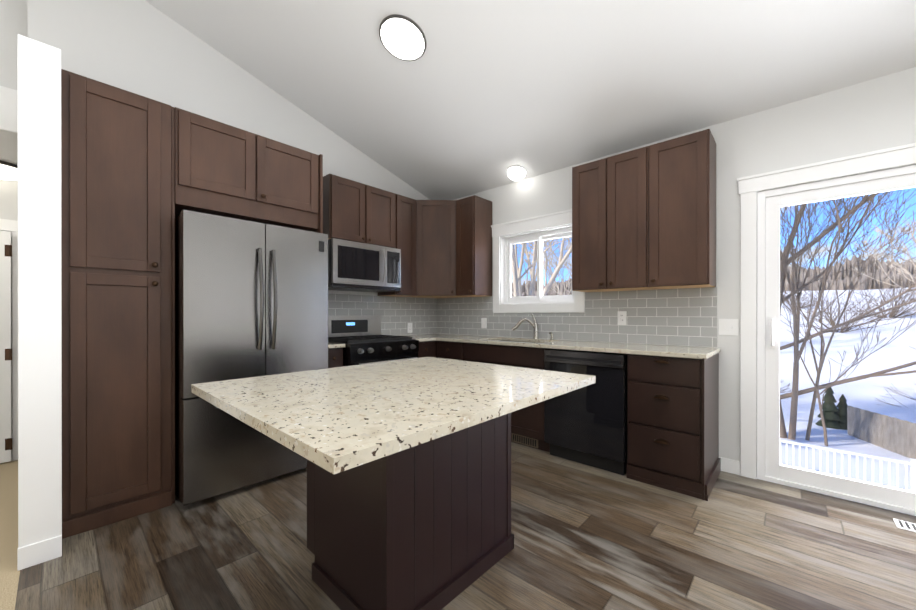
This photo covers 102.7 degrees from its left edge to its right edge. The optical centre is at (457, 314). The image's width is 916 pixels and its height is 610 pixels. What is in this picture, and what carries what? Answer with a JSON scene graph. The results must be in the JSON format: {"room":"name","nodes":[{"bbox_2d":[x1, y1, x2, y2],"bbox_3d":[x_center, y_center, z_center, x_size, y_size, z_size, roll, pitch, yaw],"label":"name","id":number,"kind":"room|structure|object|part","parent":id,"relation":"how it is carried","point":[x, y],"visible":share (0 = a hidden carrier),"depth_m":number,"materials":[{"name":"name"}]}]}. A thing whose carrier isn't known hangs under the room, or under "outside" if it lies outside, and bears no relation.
{"room":"kitchen","nodes":[
{"label":"kitchen","id":0,"kind":"room"},
{"bbox_2d":[0,137,17,460],"bbox_3d":[-3.584,0.020,2.205,0.900,2.285,1.253,0,0,42],"label":"wall","id":1,"kind":"structure","parent":0,"point":[9,188],"depth_m":2.89,"materials":[{"name":"white paint"}]},
{"bbox_2d":[0,231,11,462],"bbox_3d":[-3.748,0.251,2.561,0.111,1.798,0.803,0,0,42],"label":"hall door","id":2,"kind":"structure","parent":1,"relation":"in","point":[5,346],"depth_m":2.85,"materials":[{"name":"white wood"}]},
{"bbox_2d":[0,219,17,460],"bbox_3d":[-3.808,0.207,2.610,0.022,1.910,0.956,0,0,42],"label":"door frame","id":3,"kind":"structure","parent":1,"relation":"attached to","point":[9,225],"depth_m":2.91,"materials":[{"name":"white wood"}]},
{"bbox_2d":[0,160,17,179],"bbox_3d":[-3.458,-1.065,2.743,0.330,0.114,0.330,0,0,42],"label":"light","id":4,"kind":"object","parent":1,"relation":"attached to","point":[8,171],"visible":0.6,"depth_m":2.72,"materials":[{"name":"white glass"}]},
{"bbox_2d":[0,460,19,609],"bbox_3d":[-3.515,1.215,0.248,10.300,0.100,4.150,0,0,42],"label":"floor carpet","id":5,"kind":"object","parent":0,"point":[9,576],"depth_m":1.94,"materials":[{"name":"beige carpet"}]},
{"bbox_2d":[0,0,27,140],"bbox_3d":[-4.141,-1.194,0.813,0.150,4.718,4.148,0,0,42],"label":"wall","id":6,"kind":"structure","parent":0,"point":[13,18],"depth_m":2.24,"materials":[{"name":"white paint"}]},
{"bbox_2d":[0,86,17,132],"bbox_3d":[-3.149,-0.107,1.778,0.015,2.540,1.388,0,0,42],"label":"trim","id":7,"kind":"structure","parent":6,"relation":"attached to","point":[8,111],"depth_m":2.23,"materials":[{"name":"white"}]},
{"bbox_2d":[28,0,433,335],"bbox_3d":[-1.492,-0.618,3.542,0.150,3.557,3.452,0,0,42],"label":"wall","id":8,"kind":"structure","parent":0,"point":[144,48],"depth_m":2.75,"materials":[{"name":"white paint"}]},
{"bbox_2d":[323,173,394,247],"bbox_3d":[-1.012,-0.986,3.683,0.365,0.587,0.740,0,0,42],"label":"upper cabinet","id":9,"kind":"object","parent":8,"relation":"attached to","point":[354,211],"visible":0.88,"depth_m":3.52,"materials":[{"name":"brown wood"}]},
{"bbox_2d":[328,238,400,291],"bbox_3d":[-0.983,-0.460,3.632,0.473,0.430,0.757,0,0,42],"label":"over-the-range microwave","id":10,"kind":"object","parent":9,"relation":"attached to","point":[358,266],"visible":0.96,"depth_m":3.46,"materials":[{"name":"silver metal"}]},
{"bbox_2d":[328,294,436,335],"bbox_3d":[-0.909,0.017,4.065,0.006,0.453,1.895,0,0,42],"label":"wall tile","id":11,"kind":"structure","parent":8,"relation":"attached to","point":[397,314],"depth_m":4.24,"materials":[{"name":"grey tile"}]},
{"bbox_2d":[407,323,411,332],"bbox_3d":[-0.578,0.159,4.418,0.006,0.120,0.075,0,0,42],"label":"electrical outlet","id":12,"kind":"object","parent":11,"relation":"attached to","point":[409,327],"visible":1,"depth_m":4.41,"materials":[{"name":"white plastic"}]},
{"bbox_2d":[378,194,415,296],"bbox_3d":[-0.664,-0.744,4.065,0.365,1.072,0.290,0,0,42],"label":"upper cabinet","id":13,"kind":"object","parent":8,"relation":"attached to","point":[405,225],"visible":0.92,"depth_m":3.97,"materials":[{"name":"brown wood"}]},
{"bbox_2d":[15,442,915,609],"bbox_3d":[0.707,1.213,1.541,5.800,0.100,3.450,0,0,42],"label":"floor","id":14,"kind":"structure","parent":0,"point":[587,537],"depth_m":1.78,"materials":[{"name":"wood"}]},
{"bbox_2d":[61,69,171,538],"bbox_3d":[-2.111,-0.058,2.260,0.660,2.440,0.458,0,0,42],"label":"pantry","id":15,"kind":"object","parent":14,"relation":"on","point":[116,227],"visible":0.92,"depth_m":2.04,"materials":[{"name":"brown wood"}]},
{"bbox_2d":[171,107,322,502],"bbox_3d":[-1.632,-0.058,2.785,0.660,2.440,0.960,0,0,42],"label":"cabinet","id":16,"kind":"object","parent":14,"relation":"on","point":[218,168],"visible":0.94,"depth_m":2.50,"materials":[{"name":"brown wood"}]},
{"bbox_2d":[175,210,327,505],"bbox_3d":[-1.554,0.274,2.704,0.829,1.775,0.902,0,0,42],"label":"fridge","id":17,"kind":"object","parent":14,"relation":"on","point":[251,298],"visible":0.6,"depth_m":2.34,"materials":[{"name":"silver metal"}]},
{"bbox_2d":[328,348,342,367],"bbox_3d":[-1.246,0.719,3.225,0.640,0.885,0.205,0,0,42],"label":"base cabinet","id":18,"kind":"object","parent":14,"relation":"on","point":[335,357],"visible":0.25,"depth_m":3.05,"materials":[{"name":"brown wood"}]},
{"bbox_2d":[328,342,344,348],"bbox_3d":[-1.248,0.261,3.225,0.631,0.030,0.201,0,0,42],"label":"countertop","id":19,"kind":"structure","parent":18,"relation":"on","point":[330,344],"depth_m":3.04,"materials":[{"name":"stone"}]},
{"bbox_2d":[328,315,418,365],"bbox_3d":[-0.874,0.586,3.541,0.747,1.150,0.756,0,0,42],"label":"range","id":20,"kind":"object","parent":14,"relation":"on","point":[362,339],"visible":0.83,"depth_m":3.47,"materials":[{"name":"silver metal"}]},
{"bbox_2d":[191,357,595,609],"bbox_3d":[-0.206,0.712,1.459,1.040,0.904,1.200,0,0,42],"label":"kitchen island","id":21,"kind":"object","parent":14,"relation":"on","point":[408,484],"visible":1,"depth_m":1.38,"materials":[{"name":"stone"}]},
{"bbox_2d":[418,341,434,357],"bbox_3d":[-0.555,0.717,3.982,0.640,0.885,0.317,0,0,42],"label":"base cabinet","id":22,"kind":"object","parent":14,"relation":"on","point":[426,348],"visible":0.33,"depth_m":3.81,"materials":[{"name":"brown wood"}]},
{"bbox_2d":[397,335,437,341],"bbox_3d":[-0.554,0.260,3.965,0.660,0.030,0.291,0,0,42],"label":"countertop","id":23,"kind":"structure","parent":22,"relation":"on","point":[421,338],"depth_m":3.87,"materials":[{"name":"stone"}]},
{"bbox_2d":[434,341,463,360],"bbox_3d":[-0.124,0.717,4.197,0.988,0.885,0.640,0,0,42],"label":"base cabinet","id":24,"kind":"object","parent":14,"relation":"on","point":[449,350],"visible":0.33,"depth_m":3.77,"materials":[{"name":"brown wood"}]},
{"bbox_2d":[413,333,720,358],"bbox_3d":[0.630,0.261,3.511,3.021,0.030,0.632,0,0,42],"label":"countertop","id":25,"kind":"structure","parent":24,"relation":"on","point":[694,352],"depth_m":2.92,"materials":[{"name":"stone"}]},
{"bbox_2d":[512,313,538,338],"bbox_3d":[0.684,0.112,3.726,0.243,0.266,0.171,0,0,42],"label":"faucet","id":26,"kind":"object","parent":25,"relation":"on","point":[534,325],"visible":1,"depth_m":3.71,"materials":[{"name":"silver metal"}]},
{"bbox_2d":[464,340,549,451],"bbox_3d":[0.580,0.718,3.555,0.913,0.885,0.640,0,0,42],"label":"base cabinet","id":27,"kind":"object","parent":14,"relation":"on","point":[528,421],"visible":0.27,"depth_m":3.20,"materials":[{"name":"brown wood"}]},
{"bbox_2d":[512,433,537,447],"bbox_3d":[0.589,1.113,3.245,0.270,0.080,0.008,0,0,42],"label":"air vent","id":28,"kind":"object","parent":27,"relation":"attached to","point":[524,440],"visible":0.98,"depth_m":3.24,"materials":[{"name":"brown metal"}]},
{"bbox_2d":[544,349,626,474],"bbox_3d":[1.143,0.725,3.021,0.622,0.872,0.635,0,0,42],"label":"dishwasher","id":29,"kind":"object","parent":14,"relation":"on","point":[586,425],"visible":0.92,"depth_m":2.75,"materials":[{"name":"black metal"}]},
{"bbox_2d":[626,353,720,500],"bbox_3d":[1.570,0.719,2.656,0.483,0.885,0.635,0,0,42],"label":"base cabinet","id":30,"kind":"object","parent":14,"relation":"on","point":[672,423],"visible":0.96,"depth_m":2.44,"materials":[{"name":"brown wood"}]},
{"bbox_2d":[893,518,915,531],"bbox_3d":[2.543,1.159,1.938,0.300,0.007,0.110,0,0,42],"label":"floor vent","id":31,"kind":"object","parent":14,"relation":"in","point":[904,525],"visible":1,"depth_m":2.01,"materials":[{"name":"white metal"}]},
{"bbox_2d":[145,0,915,199],"bbox_3d":[-2.298,-2.541,1.467,10.450,2.312,7.900,0,0,42],"label":"ceiling","id":32,"kind":"structure","parent":0,"point":[478,96],"depth_m":2.59,"materials":[{"name":"white paint"}]},
{"bbox_2d":[379,14,426,60],"bbox_3d":[-0.380,-1.902,2.533,0.330,0.102,0.320,0,0,42],"label":"ceiling light","id":33,"kind":"object","parent":32,"relation":"attached to","point":[402,37],"visible":0.98,"depth_m":2.51,"materials":[{"name":"white glass"}]},
{"bbox_2d":[507,165,525,180],"bbox_3d":[0.603,-1.440,3.761,0.196,0.116,0.192,0,0,42],"label":"ceiling light","id":34,"kind":"object","parent":32,"relation":"attached to","point":[516,172],"visible":1,"depth_m":3.70,"materials":[{"name":"white glass"}]},
{"bbox_2d":[440,67,915,478],"bbox_3d":[1.920,-0.134,2.870,6.100,2.590,0.150,0,0,42],"label":"wall","id":35,"kind":"structure","parent":0,"point":[879,113],"depth_m":2.63,"materials":[{"name":"white paint"}]},
{"bbox_2d":[403,200,466,297],"bbox_3d":[-0.250,-0.745,4.311,0.645,1.072,0.637,0,0,42],"label":"upper cabinet","id":36,"kind":"object","parent":35,"relation":"attached to","point":[435,248],"visible":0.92,"depth_m":4.08,"materials":[{"name":"brown wood"}]},
{"bbox_2d":[456,195,491,296],"bbox_3d":[0.170,-0.744,4.112,0.266,1.072,0.365,0,0,42],"label":"upper cabinet","id":37,"kind":"object","parent":35,"relation":"attached to","point":[473,246],"visible":1,"depth_m":4.01,"materials":[{"name":"brown wood"}]},
{"bbox_2d":[491,209,584,312],"bbox_3d":[0.832,-0.512,3.829,1.100,0.985,0.166,0,0,42],"label":"kitchen window","id":38,"kind":"structure","parent":35,"relation":"in","point":[539,237],"depth_m":3.86,"materials":[{"name":"white plastic"}]},
{"bbox_2d":[437,287,716,346],"bbox_3d":[0.834,0.018,3.752,2.993,0.453,0.006,0,0,42],"label":"wall tile","id":39,"kind":"structure","parent":35,"relation":"attached to","point":[684,316],"depth_m":3.25,"materials":[{"name":"grey tile"}]},
{"bbox_2d":[481,318,486,327],"bbox_3d":[0.297,0.100,4.230,0.075,0.120,0.010,0,0,42],"label":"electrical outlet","id":40,"kind":"object","parent":39,"relation":"attached to","point":[483,322],"visible":1,"depth_m":4.22,"materials":[{"name":"white plastic"}]},
{"bbox_2d":[618,311,626,324],"bbox_3d":[1.432,0.031,3.199,0.075,0.120,0.006,0,0,42],"label":"electrical outlet","id":41,"kind":"object","parent":39,"relation":"attached to","point":[622,317],"visible":1,"depth_m":3.19,"materials":[{"name":"white plastic"}]},
{"bbox_2d":[572,146,655,291],"bbox_3d":[1.305,-0.743,3.078,0.610,1.072,0.365,0,0,42],"label":"upper cabinet","id":42,"kind":"object","parent":35,"relation":"attached to","point":[610,223],"visible":0.94,"depth_m":2.94,"materials":[{"name":"brown wood"}]},
{"bbox_2d":[649,129,715,288],"bbox_3d":[1.674,-0.742,2.742,0.383,1.072,0.365,0,0,42],"label":"upper cabinet","id":43,"kind":"object","parent":35,"relation":"attached to","point":[682,211],"visible":0.98,"depth_m":2.62,"materials":[{"name":"brown wood"}]},
{"bbox_2d":[719,319,737,334],"bbox_3d":[1.989,0.092,2.697,0.116,0.120,0.010,0,0,42],"label":"light switch","id":44,"kind":"object","parent":35,"relation":"attached to","point":[728,326],"visible":1,"depth_m":2.70,"materials":[{"name":"white plastic"}]},
{"bbox_2d":[737,143,915,478],"bbox_3d":[2.779,0.090,1.964,2.050,2.145,0.030,0,0,42],"label":"door frame","id":45,"kind":"structure","parent":35,"relation":"attached to","point":[750,187],"depth_m":2.59,"materials":[{"name":"white wood"}]},
{"bbox_2d":[757,165,915,515],"bbox_3d":[2.812,0.149,2.001,1.826,2.028,0.173,0,0,42],"label":"sliding door","id":46,"kind":"structure","parent":35,"relation":"in","point":[770,467],"depth_m":2.48,"materials":[{"name":"white plastic"}]},
{"bbox_3d":[-2.260,-0.050,1.994,0.798,2.425,0.129,0,0,42],"label":"wall","id":47,"kind":"structure","parent":0,"visible":0},
{"bbox_2d":[17,34,61,570],"bbox_3d":[-2.253,-0.057,1.985,0.816,2.440,0.137,0,0,42],"label":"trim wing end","id":48,"kind":"structure","parent":47,"relation":"attached to","point":[39,324],"depth_m":1.71,"materials":[{"name":"white"}]},
{"label":"outside","id":49,"kind":"structure","parent":0,"visible":0},
{"bbox_2d":[512,189,915,515],"bbox_3d":[110.947,-8.421,126.805,600.000,31.232,329.750,0,0,42],"label":"scenery","id":50,"kind":"structure","parent":49,"point":[831,436],"depth_m":19.28,"materials":[{"name":"multicoloured plant"}]},
{"bbox_3d":[8.325,4.122,9.756,4.600,2.560,3.050,0,0,42],"label":"railing","id":51,"kind":"part","parent":50,"relation":"part of","materials":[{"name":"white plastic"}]},
{"bbox_3d":[1.509,-1.190,-2.000,0.150,4.718,7.600,0,0,42],"label":"wall","id":52,"kind":"structure","parent":0,"visible":0},
{"bbox_2d":[718,457,739,474],"bbox_3d":[0.419,1.117,-1.004,2.798,0.100,7.599,0,0,42],"label":"baseboard","id":53,"kind":"structure","parent":52,"relation":"attached to","point":[730,466],"depth_m":2.68,"materials":[{"name":"white wood"}]}
]}

